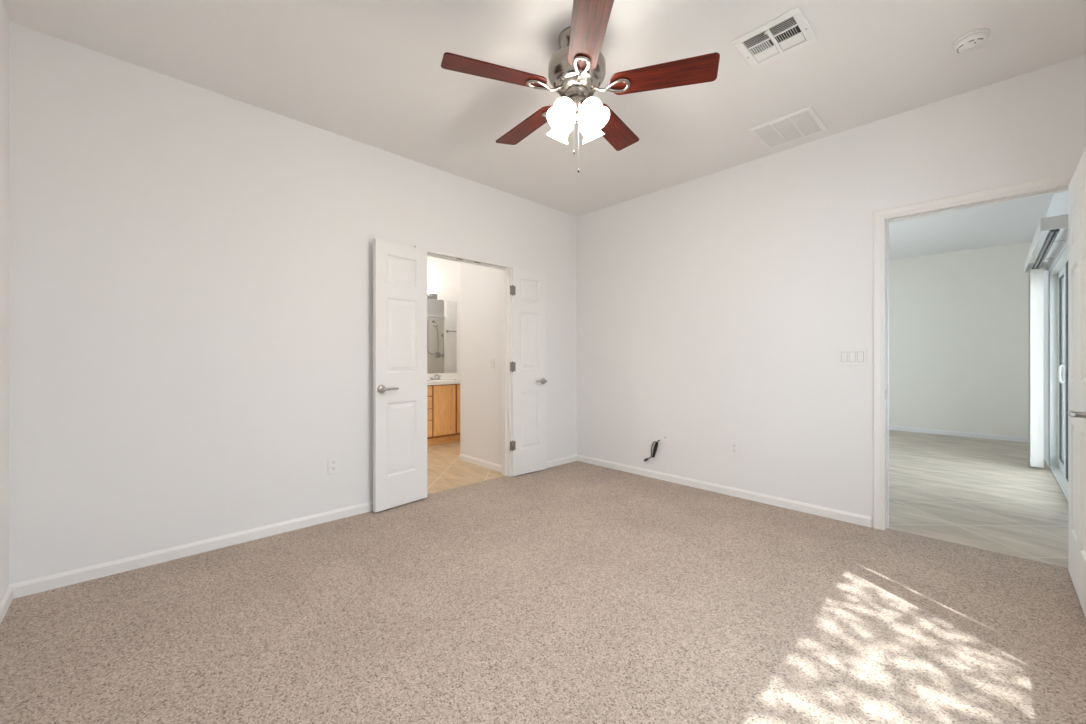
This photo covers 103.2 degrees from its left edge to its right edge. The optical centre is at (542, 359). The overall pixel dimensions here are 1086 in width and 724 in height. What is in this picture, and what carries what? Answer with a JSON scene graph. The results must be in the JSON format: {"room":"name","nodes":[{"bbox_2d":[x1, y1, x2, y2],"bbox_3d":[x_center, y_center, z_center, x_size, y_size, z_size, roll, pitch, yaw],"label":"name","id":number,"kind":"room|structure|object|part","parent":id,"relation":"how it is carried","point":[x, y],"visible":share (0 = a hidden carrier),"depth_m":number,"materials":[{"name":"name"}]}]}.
{"room":"empty bedroom","nodes":[
{"label":"empty bedroom","id":0,"kind":"room"},
{"bbox_2d":[0,0,8,600],"bbox_3d":[-1.314,-0.233,0.683,0.120,2.740,3.645,0,0,-44],"label":"wall","id":1,"kind":"structure","parent":0,"point":[4,21],"depth_m":1.96,"materials":[{"name":"white paint"}]},
{"bbox_2d":[0,585,12,624],"bbox_3d":[-1.266,1.103,0.729,0.013,0.068,3.619,0,0,-44],"label":"baseboard","id":2,"kind":"structure","parent":1,"relation":"attached to","point":[7,598],"depth_m":1.93,"materials":[{"name":"white paint"}]},
{"bbox_2d":[9,21,576,584],"bbox_3d":[-0.555,-0.233,4.020,5.835,2.740,0.120,0,0,-44],"label":"wall","id":3,"kind":"structure","parent":0,"point":[191,266],"depth_m":2.50,"materials":[{"name":"white paint"}]},
{"bbox_2d":[10,454,576,598],"bbox_3d":[-1.071,1.103,3.433,4.037,0.068,0.013,0,0,-44],"label":"baseboard","id":4,"kind":"structure","parent":3,"relation":"attached to","point":[54,581],"depth_m":2.47,"materials":[{"name":"white paint"}]},
{"bbox_2d":[328,456,338,474],"bbox_3d":[-1.482,0.750,3.041,0.074,0.118,0.009,0,0,-44],"label":"wall outlet","id":5,"kind":"object","parent":3,"relation":"attached to","point":[333,462],"visible":1,"depth_m":3.04,"materials":[{"name":"white plastic"}]},
{"bbox_2d":[373,238,426,511],"bbox_3d":[-1.077,0.111,3.323,0.092,2.028,0.452,0,0,39],"label":"door","id":6,"kind":"structure","parent":3,"relation":"in","point":[399,270],"depth_m":3.31,"materials":[{"name":"white paint"}]},
{"bbox_3d":[-1.183,0.222,3.179,0.040,0.066,0.066,0,0,39],"label":"handle","id":7,"kind":"part","parent":6,"relation":"part of","materials":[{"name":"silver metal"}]},
{"bbox_3d":[-1.132,0.222,3.203,0.022,0.022,0.135,0,0,37],"label":"lever","id":8,"kind":"part","parent":6,"relation":"part of","materials":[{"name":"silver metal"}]},
{"bbox_2d":[423,249,510,476],"bbox_3d":[-0.690,0.117,3.892,0.928,2.040,0.130,0,0,-44],"label":"door frame","id":9,"kind":"structure","parent":3,"relation":"attached to","point":[505,269],"depth_m":4.18,"materials":[{"name":"white paint"}]},
{"bbox_2d":[510,267,546,475],"bbox_3d":[-0.133,0.118,4.256,0.459,2.013,0.092,0,0,-40],"label":"door","id":10,"kind":"structure","parent":3,"relation":"in","point":[527,287],"depth_m":4.26,"materials":[{"name":"white paint"}]},
{"bbox_2d":[427,256,459,373],"bbox_3d":[-1.645,-0.233,6.265,4.300,2.740,0.120,0,0,-44],"label":"wall","id":11,"kind":"structure","parent":0,"point":[442,274],"depth_m":6.38,"materials":[{"name":"white paint"}]},
{"bbox_2d":[427,287,436,298],"bbox_3d":[-1.803,-0.952,5.925,0.840,0.147,0.152,0,0,-44],"label":"vanity light","id":12,"kind":"object","parent":11,"relation":"attached to","point":[432,290],"visible":0.25,"depth_m":6.14,"materials":[{"name":"silver metal"}]},
{"bbox_3d":[-1.846,-0.913,5.969,0.840,0.070,0.028,0,0,-44],"label":"plate","id":13,"kind":"part","parent":12,"relation":"part of","materials":[{"name":"silver metal"}]},
{"bbox_3d":[-1.573,-0.984,6.118,0.112,0.082,0.112,0,0,-44],"label":"lamp shade","id":14,"kind":"part","parent":12,"relation":"part of","materials":[{"name":"white glass"}]},
{"bbox_2d":[427,299,456,372],"bbox_3d":[-1.861,-0.333,5.968,1.538,1.084,0.008,0,0,-44],"label":"wall mirror","id":15,"kind":"object","parent":11,"relation":"attached to","point":[441,314],"visible":0.34,"depth_m":6.32,"materials":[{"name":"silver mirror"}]},
{"bbox_2d":[427,373,459,379],"bbox_3d":[-1.842,0.251,5.976,1.595,0.088,0.020,0,0,-44],"label":"backsplash","id":16,"kind":"structure","parent":11,"relation":"attached to","point":[443,375],"depth_m":6.36,"materials":[{"name":"white stone"}]},
{"bbox_2d":[460,262,500,464],"bbox_3d":[0.242,-0.233,5.439,2.480,2.740,0.825,0,0,-44],"label":"wall","id":17,"kind":"structure","parent":0,"point":[480,286],"depth_m":4.60,"materials":[{"name":"white paint"}]},
{"bbox_2d":[459,454,500,471],"bbox_3d":[-0.657,1.103,4.576,0.013,0.068,0.825,0,0,-44],"label":"baseboard","id":18,"kind":"structure","parent":17,"relation":"attached to","point":[469,459],"depth_m":4.57,"materials":[{"name":"white paint"}]},
{"bbox_2d":[490,359,494,369],"bbox_3d":[-0.524,0.052,4.438,0.011,0.118,0.072,0,0,-44],"label":"light switch","id":19,"kind":"object","parent":17,"relation":"attached to","point":[492,361],"visible":1,"depth_m":4.43,"materials":[{"name":"white plastic"}]},
{"bbox_2d":[0,430,1085,723],"bbox_3d":[1.261,1.162,4.778,9.265,0.050,6.050,0,0,-44],"label":"floor","id":20,"kind":"structure","parent":0,"point":[576,592],"depth_m":1.91,"materials":[{"name":"carpet"}]},
{"bbox_2d":[427,384,459,445],"bbox_3d":[-1.655,0.737,5.784,1.580,0.800,0.555,0,0,-44],"label":"vanity cabinet","id":21,"kind":"object","parent":20,"relation":"on","point":[443,401],"visible":0.28,"depth_m":5.73,"materials":[{"name":"brown wood"}]},
{"bbox_3d":[-1.598,0.411,5.466,0.414,0.128,0.018,0,0,-44],"label":"drawer","id":22,"kind":"part","parent":21,"relation":"part of","materials":[{"name":"brown wood"}]},
{"bbox_3d":[-1.598,0.564,5.466,0.414,0.154,0.018,0,0,-44],"label":"drawer","id":23,"kind":"part","parent":21,"relation":"part of","materials":[{"name":"brown wood"}]},
{"bbox_3d":[-1.598,0.721,5.466,0.414,0.140,0.018,0,0,-44],"label":"drawer","id":24,"kind":"part","parent":21,"relation":"part of","materials":[{"name":"brown wood"}]},
{"bbox_3d":[-1.598,0.903,5.466,0.414,0.208,0.018,0,0,-44],"label":"drawer","id":25,"kind":"part","parent":21,"relation":"part of","materials":[{"name":"brown wood"}]},
{"bbox_2d":[427,373,459,384],"bbox_3d":[-1.651,0.320,5.777,1.595,0.225,0.573,0,0,-44],"label":"countertop","id":26,"kind":"structure","parent":21,"relation":"on","point":[446,378],"depth_m":6.19,"materials":[{"name":"white stone"}]},
{"bbox_2d":[429,374,440,379],"bbox_3d":[-1.546,0.253,6.169,0.156,0.083,0.162,0,0,-3],"label":"faucet","id":27,"kind":"object","parent":26,"relation":"on","point":[438,378],"visible":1,"depth_m":6.15,"materials":[{"name":"silver metal"}]},
{"bbox_3d":[-1.314,0.677,5.739,0.330,0.660,0.018,0,0,-44],"label":"cabinet door","id":28,"kind":"part","parent":21,"relation":"part of","materials":[{"name":"brown wood"}]},
{"bbox_3d":[-1.314,0.677,5.740,0.214,0.544,0.012,0,0,-44],"label":"door panel","id":29,"kind":"part","parent":21,"relation":"part of","materials":[{"name":"brown wood"}]},
{"bbox_3d":[-1.044,0.677,5.998,0.358,0.660,0.018,0,0,-44],"label":"cabinet door","id":30,"kind":"part","parent":21,"relation":"part of","materials":[{"name":"brown wood"}]},
{"bbox_2d":[2,0,1085,259],"bbox_3d":[1.261,-1.678,4.778,9.505,0.150,6.290,0,0,-44],"label":"ceiling","id":31,"kind":"structure","parent":0,"point":[369,72],"depth_m":2.35,"materials":[{"name":"white paint"}]},
{"bbox_2d":[441,0,719,172],"bbox_3d":[0.158,-1.278,2.183,1.284,0.649,1.262,0,0,-44],"label":"ceiling fan","id":32,"kind":"object","parent":31,"relation":"hanging from","point":[577,70],"visible":1,"depth_m":2.05,"materials":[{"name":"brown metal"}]},
{"bbox_3d":[-0.218,-1.340,2.010,0.495,0.007,0.155,0,11,-20],"label":"blade","id":33,"kind":"part","parent":32,"relation":"part of","materials":[{"name":"brown wood"}]},
{"bbox_3d":[-0.085,-1.340,2.476,0.155,0.007,0.495,-14,9,-37],"label":"blade","id":34,"kind":"part","parent":32,"relation":"part of","materials":[{"name":"brown wood"}]},
{"bbox_3d":[0.010,-1.333,2.094,0.188,0.039,0.080,0,11,-20],"label":"blade arm","id":35,"kind":"part","parent":32,"relation":"part of","materials":[{"name":"silver metal"}]},
{"bbox_3d":[0.088,-1.189,2.231,0.122,0.145,0.142,0,0,-44],"label":"lamp shade","id":36,"kind":"part","parent":32,"relation":"part of","materials":[{"name":"white glass"}]},
{"bbox_3d":[0.089,-1.189,2.070,0.142,0.145,0.122,0,0,-44],"label":"lamp shade","id":37,"kind":"part","parent":32,"relation":"part of","materials":[{"name":"white glass"}]},
{"bbox_3d":[0.101,-1.212,2.083,0.048,0.060,0.048,0,0,1],"label":"bulb","id":38,"kind":"part","parent":32,"relation":"part of","materials":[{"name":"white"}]},
{"bbox_3d":[0.181,-1.129,2.198,0.002,0.307,0.002,0,0,-44],"label":"pull chain","id":39,"kind":"part","parent":32,"relation":"part of","materials":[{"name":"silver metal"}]},
{"bbox_3d":[0.174,-1.333,1.982,0.080,0.039,0.188,11,0,-2],"label":"blade arm","id":40,"kind":"part","parent":32,"relation":"part of","materials":[{"name":"silver metal"}]},
{"bbox_3d":[0.184,-1.340,1.738,0.155,0.007,0.495,11,0,-2],"label":"blade","id":41,"kind":"part","parent":32,"relation":"part of","materials":[{"name":"brown wood"}]},
{"bbox_3d":[0.249,-1.189,2.232,0.142,0.145,0.122,0,0,-44],"label":"lamp shade","id":42,"kind":"part","parent":32,"relation":"part of","materials":[{"name":"white glass"}]},
{"bbox_3d":[0.250,-1.189,2.071,0.122,0.145,0.142,0,0,-44],"label":"lamp shade","id":43,"kind":"part","parent":32,"relation":"part of","materials":[{"name":"white glass"}]},
{"bbox_3d":[0.331,-1.333,2.103,0.188,0.039,0.080,0,-11,16],"label":"blade arm","id":44,"kind":"part","parent":32,"relation":"part of","materials":[{"name":"silver metal"}]},
{"bbox_3d":[0.400,-1.340,2.493,0.155,0.007,0.495,-14,-8,33],"label":"blade","id":45,"kind":"part","parent":32,"relation":"part of","materials":[{"name":"brown wood"}]},
{"bbox_3d":[0.566,-1.340,2.037,0.495,0.007,0.155,0,-11,16],"label":"blade","id":46,"kind":"part","parent":32,"relation":"part of","materials":[{"name":"brown wood"}]},
{"bbox_2d":[732,6,816,68],"bbox_3d":[1.161,-1.592,2.158,0.293,0.022,0.303,0,0,-44],"label":"ceiling vent","id":47,"kind":"object","parent":31,"relation":"in","point":[789,32],"visible":1,"depth_m":2.15,"materials":[{"name":"white plastic"}]},
{"bbox_2d":[748,106,827,149],"bbox_3d":[1.707,-1.596,2.994,0.401,0.014,0.387,0,0,-44],"label":"ceiling vent","id":48,"kind":"object","parent":31,"relation":"in","point":[804,123],"visible":1,"depth_m":2.97,"materials":[{"name":"white plastic"}]},
{"bbox_2d":[952,28,989,53],"bbox_3d":[2.138,-1.579,2.148,0.134,0.047,0.134,0,0,-44],"label":"smoke detector","id":49,"kind":"object","parent":31,"relation":"attached to","point":[972,40],"visible":1,"depth_m":2.12,"materials":[{"name":"white plastic"}]},
{"bbox_2d":[577,54,1085,526],"bbox_3d":[1.686,-0.233,3.561,0.120,2.740,3.645,0,0,-44],"label":"wall","id":50,"kind":"structure","parent":0,"point":[715,309],"depth_m":3.35,"materials":[{"name":"white paint"}]},
{"bbox_2d":[644,440,659,460],"bbox_3d":[1.036,0.875,4.116,0.050,0.229,0.165,0,0,-44],"label":"hanging cable","id":51,"kind":"object","parent":50,"relation":"hanging from","point":[656,443],"visible":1,"depth_m":4.08,"materials":[{"name":"black plastic"}]},
{"bbox_3d":[1.051,0.862,4.103,0.045,0.203,0.125,0,0,-44],"label":"cord","id":52,"kind":"part","parent":51,"relation":"part of","materials":[{"name":"black plastic"}]},
{"bbox_2d":[662,431,668,443],"bbox_3d":[1.143,0.732,4.029,0.016,0.118,0.074,0,0,-44],"label":"cable jack","id":53,"kind":"object","parent":50,"relation":"attached to","point":[665,434],"visible":1,"depth_m":4.03,"materials":[{"name":"white plastic"}]},
{"bbox_2d":[577,455,871,527],"bbox_3d":[1.303,1.103,3.864,0.013,0.068,2.651,0,0,-44],"label":"baseboard","id":54,"kind":"structure","parent":50,"relation":"attached to","point":[835,514],"depth_m":3.51,"materials":[{"name":"white paint"}]},
{"bbox_2d":[730,440,738,455],"bbox_3d":[1.590,0.737,3.568,0.009,0.118,0.074,0,0,-44],"label":"wall outlet","id":55,"kind":"object","parent":50,"relation":"attached to","point":[734,445],"visible":1,"depth_m":3.57,"materials":[{"name":"white plastic"}]},
{"bbox_2d":[838,348,866,364],"bbox_3d":[2.147,-0.017,2.986,0.011,0.118,0.164,0,0,-44],"label":"light switch","id":56,"kind":"object","parent":50,"relation":"attached to","point":[846,356],"visible":1,"depth_m":2.98,"materials":[{"name":"white plastic"}]},
{"bbox_2d":[873,172,1073,529],"bbox_3d":[2.598,0.095,2.610,0.128,2.085,0.840,0,0,-44],"label":"door frame","id":57,"kind":"structure","parent":50,"relation":"attached to","point":[1059,188],"depth_m":2.86,"materials":[{"name":"white paint"}]},
{"bbox_2d":[1068,148,1085,616],"bbox_3d":[2.535,0.101,2.014,0.834,2.048,0.148,0,0,-44],"label":"door","id":58,"kind":"structure","parent":50,"relation":"in","point":[1077,186],"depth_m":2.07,"materials":[{"name":"white paint"}]},
{"bbox_3d":[2.275,0.232,1.850,0.135,0.022,0.022,0,0,-42],"label":"lever","id":59,"kind":"part","parent":58,"relation":"part of","materials":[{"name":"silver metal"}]},
{"bbox_3d":[2.255,0.232,1.797,0.066,0.066,0.040,0,0,-44],"label":"handle","id":60,"kind":"part","parent":58,"relation":"part of","materials":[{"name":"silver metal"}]},
{"bbox_2d":[889,242,1035,437],"bbox_3d":[5.459,-0.233,7.180,0.120,2.740,3.645,0,0,-44],"label":"wall","id":61,"kind":"structure","parent":0,"point":[959,320],"depth_m":6.35,"materials":[{"name":"white paint"}]},
{"bbox_2d":[889,425,1028,442],"bbox_3d":[5.410,1.103,7.135,0.013,0.068,3.643,0,0,-44],"label":"baseboard","id":62,"kind":"structure","parent":61,"relation":"attached to","point":[898,428],"depth_m":6.33,"materials":[{"name":"white paint"}]},
{"bbox_2d":[1036,191,1067,466],"bbox_3d":[3.386,-0.233,2.562,9.505,2.740,0.150,0,0,-44],"label":"wall","id":63,"kind":"structure","parent":0,"point":[1058,206],"depth_m":4.56,"materials":[{"name":"white paint"}]},
{"bbox_2d":[1025,214,1067,467],"bbox_3d":[4.533,0.032,3.884,2.200,2.150,0.167,0,0,-44],"label":"vertical blind","id":64,"kind":"object","parent":63,"relation":"attached to","point":[1036,270],"visible":0.94,"depth_m":4.41,"materials":[{"name":"white plastic"}]},
{"bbox_3d":[4.530,-0.956,3.895,2.150,0.042,0.040,0,0,-44],"label":"head rail","id":65,"kind":"part","parent":64,"relation":"part of","materials":[{"name":"grey plastic"}]},
{"bbox_2d":[1050,245,1067,499],"bbox_3d":[4.622,0.107,3.777,2.060,2.060,0.142,0,0,-44],"label":"door","id":66,"kind":"structure","parent":63,"relation":"in","point":[1058,273],"depth_m":4.40,"materials":[{"name":"white glass"}]},
{"bbox_3d":[4.940,0.108,4.055,1.144,1.989,0.030,0,0,-44],"label":"fixed panel","id":67,"kind":"part","parent":66,"relation":"part of","materials":[{"name":"white metal"}]},
{"bbox_3d":[4.496,0.127,3.728,0.017,0.176,0.037,0,0,-44],"label":"pull handle","id":68,"kind":"part","parent":66,"relation":"part of","materials":[{"name":"white plastic"}]},
{"bbox_3d":[4.940,0.099,4.055,1.004,1.833,0.004,0,0,-44],"label":"pane","id":69,"kind":"part","parent":66,"relation":"part of","materials":[{"name":"clear glass"}]},
{"bbox_3d":[4.216,0.108,3.417,0.904,1.989,0.030,0,0,-44],"label":"sliding panel","id":70,"kind":"part","parent":66,"relation":"part of","materials":[{"name":"white metal"}]},
{"bbox_3d":[4.216,0.099,3.417,0.764,1.833,0.004,0,0,-44],"label":"pane","id":71,"kind":"part","parent":66,"relation":"part of","materials":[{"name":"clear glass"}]}
]}

